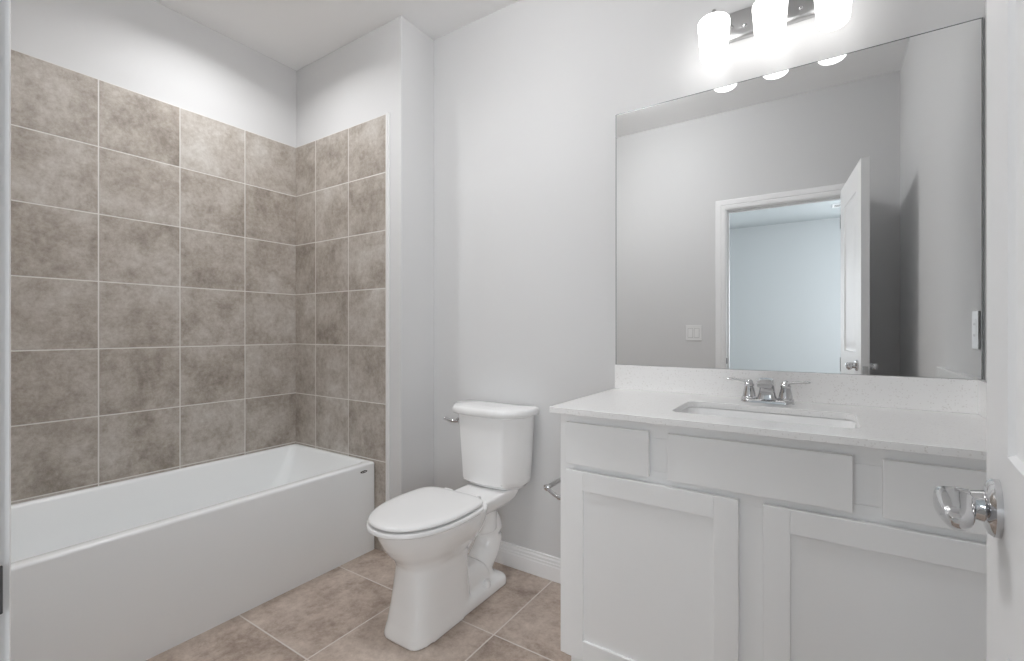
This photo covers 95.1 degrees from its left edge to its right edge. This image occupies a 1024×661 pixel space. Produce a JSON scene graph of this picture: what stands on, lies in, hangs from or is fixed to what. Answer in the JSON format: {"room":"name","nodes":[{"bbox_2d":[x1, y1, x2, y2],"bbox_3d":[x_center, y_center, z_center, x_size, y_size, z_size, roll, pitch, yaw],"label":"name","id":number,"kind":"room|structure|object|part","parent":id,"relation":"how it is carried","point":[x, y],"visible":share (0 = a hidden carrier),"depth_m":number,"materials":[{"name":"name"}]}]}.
{"room":"bathroom","nodes":[
{"label":"bathroom","id":0,"kind":"room"},
{"bbox_2d":[11,0,296,504],"bbox_3d":[-1.728,-0.223,2.344,0.108,2.740,2.014,0,0,34],"label":"wall","id":1,"kind":"structure","parent":0,"point":[153,149],"depth_m":2.22,"materials":[{"name":"grey tile"}]},
{"bbox_2d":[154,0,518,70],"bbox_3d":[-0.383,-1.643,1.499,3.484,0.100,2.134,0,0,34],"label":"ceiling","id":2,"kind":"structure","parent":0,"point":[295,34],"depth_m":2.39,"materials":[{"name":"white paint"}]},
{"bbox_2d":[146,548,570,660],"bbox_3d":[-0.405,1.187,1.466,3.284,0.080,2.014,0,0,34],"label":"floor","id":3,"kind":"structure","parent":0,"point":[340,614],"depth_m":1.82,"materials":[{"name":"tile"}]},
{"bbox_2d":[11,444,373,660],"bbox_3d":[-1.448,0.918,2.013,0.723,0.458,1.555,0,0,34],"label":"bathtub","id":4,"kind":"object","parent":3,"relation":"on","point":[135,569],"visible":0.99,"depth_m":1.86,"materials":[{"name":"white ceramic"}]},
{"bbox_2d":[366,399,539,650],"bbox_3d":[-0.291,0.748,1.982,0.497,0.798,0.788,0,0,34],"label":"toilet","id":5,"kind":"object","parent":3,"relation":"on","point":[428,533],"visible":1,"depth_m":1.85,"materials":[{"name":"white ceramic"}]},
{"bbox_3d":[-0.350,0.712,1.812,0.360,0.020,0.439,0,0,34],"label":"seat","id":6,"kind":"part","parent":5,"relation":"part of","materials":[{"name":"white plastic"}]},
{"bbox_3d":[-0.348,0.689,1.815,0.346,0.024,0.432,0,0,34],"label":"seat lid","id":7,"kind":"part","parent":5,"relation":"part of","materials":[{"name":"white plastic"}]},
{"bbox_3d":[-0.248,0.937,1.967,0.324,0.420,0.740,0,0,34],"label":"bowl","id":8,"kind":"part","parent":5,"relation":"part of","materials":[{"name":"white ceramic"}]},
{"bbox_3d":[-0.302,0.446,2.340,0.083,0.028,0.020,0,0,19],"label":"lever arm","id":9,"kind":"part","parent":5,"relation":"part of","materials":[{"name":"silver metal"}]},
{"bbox_3d":[-0.106,0.369,2.198,0.428,0.041,0.224,0,0,34],"label":"tank lid","id":10,"kind":"part","parent":5,"relation":"part of","materials":[{"name":"white ceramic"}]},
{"bbox_3d":[-0.101,0.558,2.206,0.378,0.336,0.193,0,0,34],"label":"tank","id":11,"kind":"part","parent":5,"relation":"part of","materials":[{"name":"white ceramic"}]},
{"bbox_2d":[561,414,986,660],"bbox_3d":[0.763,0.705,1.441,1.108,0.884,0.560,0,0,34],"label":"vanity cabinet","id":12,"kind":"object","parent":3,"relation":"on","point":[678,543],"visible":0.85,"depth_m":1.21,"materials":[{"name":"white paint"}]},
{"bbox_2d":[543,477,560,499],"bbox_3d":[0.178,0.552,1.634,0.080,0.056,0.172,0,0,34],"label":"toilet paper holder","id":13,"kind":"object","parent":12,"relation":"attached to","point":[548,486],"visible":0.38,"depth_m":1.59,"materials":[{"name":"silver metal"}]},
{"bbox_3d":[0.142,0.552,1.580,0.080,0.056,0.042,0,0,34],"label":"post","id":14,"kind":"part","parent":13,"relation":"part of","materials":[{"name":"silver metal"}]},
{"bbox_3d":[0.287,0.357,1.431,0.267,0.132,0.016,0,0,34],"label":"drawer","id":15,"kind":"part","parent":12,"relation":"part of","materials":[{"name":"white paint"}]},
{"bbox_3d":[0.386,0.738,1.368,0.394,0.482,0.004,0,0,34],"label":"door panel","id":16,"kind":"part","parent":12,"relation":"part of","materials":[{"name":"white paint"}]},
{"bbox_3d":[0.385,0.738,1.366,0.502,0.590,0.016,0,0,34],"label":"door","id":17,"kind":"part","parent":12,"relation":"part of","materials":[{"name":"white paint"}]},
{"bbox_2d":[549,388,986,460],"bbox_3d":[0.750,0.254,1.436,1.125,0.019,0.585,0,0,34],"label":"countertop","id":18,"kind":"structure","parent":12,"relation":"on","point":[960,435],"depth_m":1.28,"materials":[{"name":"white stone"}]},
{"bbox_2d":[680,407,857,427],"bbox_3d":[0.740,0.339,1.393,0.507,0.150,0.304,0,0,34],"label":"sink","id":19,"kind":"object","parent":18,"relation":"in","point":[832,422],"visible":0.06,"depth_m":1.49,"materials":[{"name":"white ceramic"}]},
{"bbox_2d":[727,377,810,404],"bbox_3d":[0.847,0.200,1.561,0.250,0.088,0.128,0,0,34],"label":"faucet","id":20,"kind":"object","parent":18,"relation":"on","point":[767,394],"visible":1,"depth_m":1.57,"materials":[{"name":"silver metal"}]},
{"bbox_3d":[0.790,0.174,1.636,0.072,0.019,0.019,0,0,29],"label":"handle lever","id":21,"kind":"part","parent":20,"relation":"part of","materials":[{"name":"silver metal"}]},
{"bbox_3d":[0.821,0.201,1.621,0.049,0.068,0.049,0,0,34],"label":"handle","id":22,"kind":"part","parent":20,"relation":"part of","materials":[{"name":"silver metal"}]},
{"bbox_3d":[0.847,0.196,1.561,0.070,0.080,0.128,0,0,34],"label":"spout","id":23,"kind":"part","parent":20,"relation":"part of","materials":[{"name":"silver metal"}]},
{"bbox_3d":[0.912,0.201,1.561,0.049,0.068,0.049,0,0,34],"label":"handle","id":24,"kind":"part","parent":20,"relation":"part of","materials":[{"name":"silver metal"}]},
{"bbox_3d":[0.938,0.174,1.538,0.072,0.019,0.019,0,0,38],"label":"handle lever","id":25,"kind":"part","parent":20,"relation":"part of","materials":[{"name":"silver metal"}]},
{"bbox_3d":[0.851,0.738,1.057,0.503,0.590,0.016,0,0,34],"label":"door","id":26,"kind":"part","parent":12,"relation":"part of","materials":[{"name":"white paint"}]},
{"bbox_3d":[0.852,0.738,1.059,0.395,0.482,0.004,0,0,34],"label":"door panel","id":27,"kind":"part","parent":12,"relation":"part of","materials":[{"name":"white paint"}]},
{"bbox_3d":[0.951,0.357,0.991,0.263,0.132,0.016,0,0,34],"label":"drawer","id":28,"kind":"part","parent":12,"relation":"part of","materials":[{"name":"white paint"}]},
{"bbox_2d":[296,16,433,552],"bbox_3d":[-0.876,-0.223,2.717,0.915,2.740,0.250,0,0,34],"label":"wall","id":29,"kind":"structure","parent":0,"point":[345,96],"depth_m":2.53,"materials":[{"name":"grey tile"}]},
{"bbox_2d":[386,113,389,500],"bbox_3d":[-0.639,0.013,2.413,0.021,2.268,0.010,0,0,34],"label":"trim","id":30,"kind":"structure","parent":29,"relation":"attached to","point":[387,114],"depth_m":2.41,"materials":[{"name":"white tile"}]},
{"bbox_2d":[434,0,984,557],"bbox_3d":[0.166,-0.223,2.235,3.184,2.740,0.100,0,0,34],"label":"wall","id":31,"kind":"structure","parent":0,"point":[529,95],"depth_m":2.17,"materials":[{"name":"white paint"}]},
{"bbox_2d":[468,538,560,583],"bbox_3d":[0.016,1.093,2.266,1.071,0.107,0.015,0,0,34],"label":"baseboard","id":32,"kind":"structure","parent":31,"relation":"attached to","point":[546,566],"depth_m":2.21,"materials":[{"name":"white paint"}]},
{"bbox_2d":[698,0,851,65],"bbox_3d":[0.881,-1.067,1.596,0.457,0.215,0.173,0,0,34],"label":"vanity light","id":33,"kind":"object","parent":31,"relation":"attached to","point":[767,21],"visible":1,"depth_m":1.59,"materials":[{"name":"white glass"}]},
{"bbox_3d":[0.717,-1.031,1.665,0.107,0.144,0.107,0,0,34],"label":"lamp shade","id":34,"kind":"part","parent":33,"relation":"part of","materials":[{"name":"white glass"}]},
{"bbox_3d":[0.863,-1.031,1.568,0.107,0.144,0.107,0,0,34],"label":"lamp shade","id":35,"kind":"part","parent":33,"relation":"part of","materials":[{"name":"white glass"}]},
{"bbox_3d":[1.009,-1.031,1.472,0.107,0.144,0.107,0,0,34],"label":"lamp shade","id":36,"kind":"part","parent":33,"relation":"part of","materials":[{"name":"white glass"}]},
{"bbox_2d":[615,364,977,413],"bbox_3d":[0.906,0.194,1.671,1.125,0.100,0.020,0,0,34],"label":"backsplash","id":37,"kind":"structure","parent":31,"relation":"attached to","point":[953,395],"depth_m":1.56,"materials":[{"name":"white stone"}]},
{"bbox_2d":[616,17,982,379],"bbox_3d":[0.909,-0.386,1.678,1.122,1.057,0.006,0,0,34],"label":"wall mirror","id":38,"kind":"object","parent":31,"relation":"attached to","point":[826,215],"visible":1,"depth_m":1.59,"materials":[{"name":"silver mirror"}]},
{"bbox_2d":[985,0,986,380],"bbox_3d":[0.894,-0.223,0.543,0.100,2.740,1.914,0,0,34],"label":"wall","id":39,"kind":"structure","parent":0,"point":[985,0],"depth_m":1.35,"materials":[{"name":"white paint"}]},
{"bbox_2d":[978,380,986,418],"bbox_3d":[1.206,0.194,1.123,0.019,0.100,0.563,0,0,34],"label":"sidesplash","id":40,"kind":"object","parent":39,"relation":"attached to","point":[982,384],"visible":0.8,"depth_m":1.32,"materials":[{"name":"white stone"}]},
{"bbox_3d":[-0.932,-0.223,0.671,3.084,2.740,0.108,0,0,34],"label":"wall","id":41,"kind":"structure","parent":0,"visible":0},
{"bbox_2d":[0,0,10,660],"bbox_3d":[-0.139,0.099,0.207,0.858,2.096,0.012,0,0,34],"label":"trim","id":42,"kind":"structure","parent":41,"relation":"attached to","point":[5,5],"depth_m":0.41,"materials":[{"name":"white paint"}]},
{"bbox_2d":[0,565,2,613],"bbox_3d":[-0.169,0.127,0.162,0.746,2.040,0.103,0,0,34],"label":"strike plate","id":43,"kind":"object","parent":42,"relation":"attached to","point":[1,566],"depth_m":0.40,"materials":[{"name":"grey metal"}]},
{"bbox_2d":[933,0,1023,660],"bbox_3d":[0.373,0.121,0.298,0.140,2.028,0.680,0,0,40],"label":"door","id":44,"kind":"structure","parent":41,"relation":"in","point":[999,505],"depth_m":0.46,"materials":[{"name":"white paint"}]},
{"bbox_3d":[0.470,0.193,0.492,0.035,0.040,0.084,0,0,34],"label":"lever arm","id":45,"kind":"part","parent":44,"relation":"part of","materials":[{"name":"silver metal"}]},
{"bbox_3d":[0.497,0.186,0.501,0.034,0.060,0.060,0,0,40],"label":"handle","id":46,"kind":"part","parent":44,"relation":"part of","materials":[{"name":"silver metal"}]}
]}

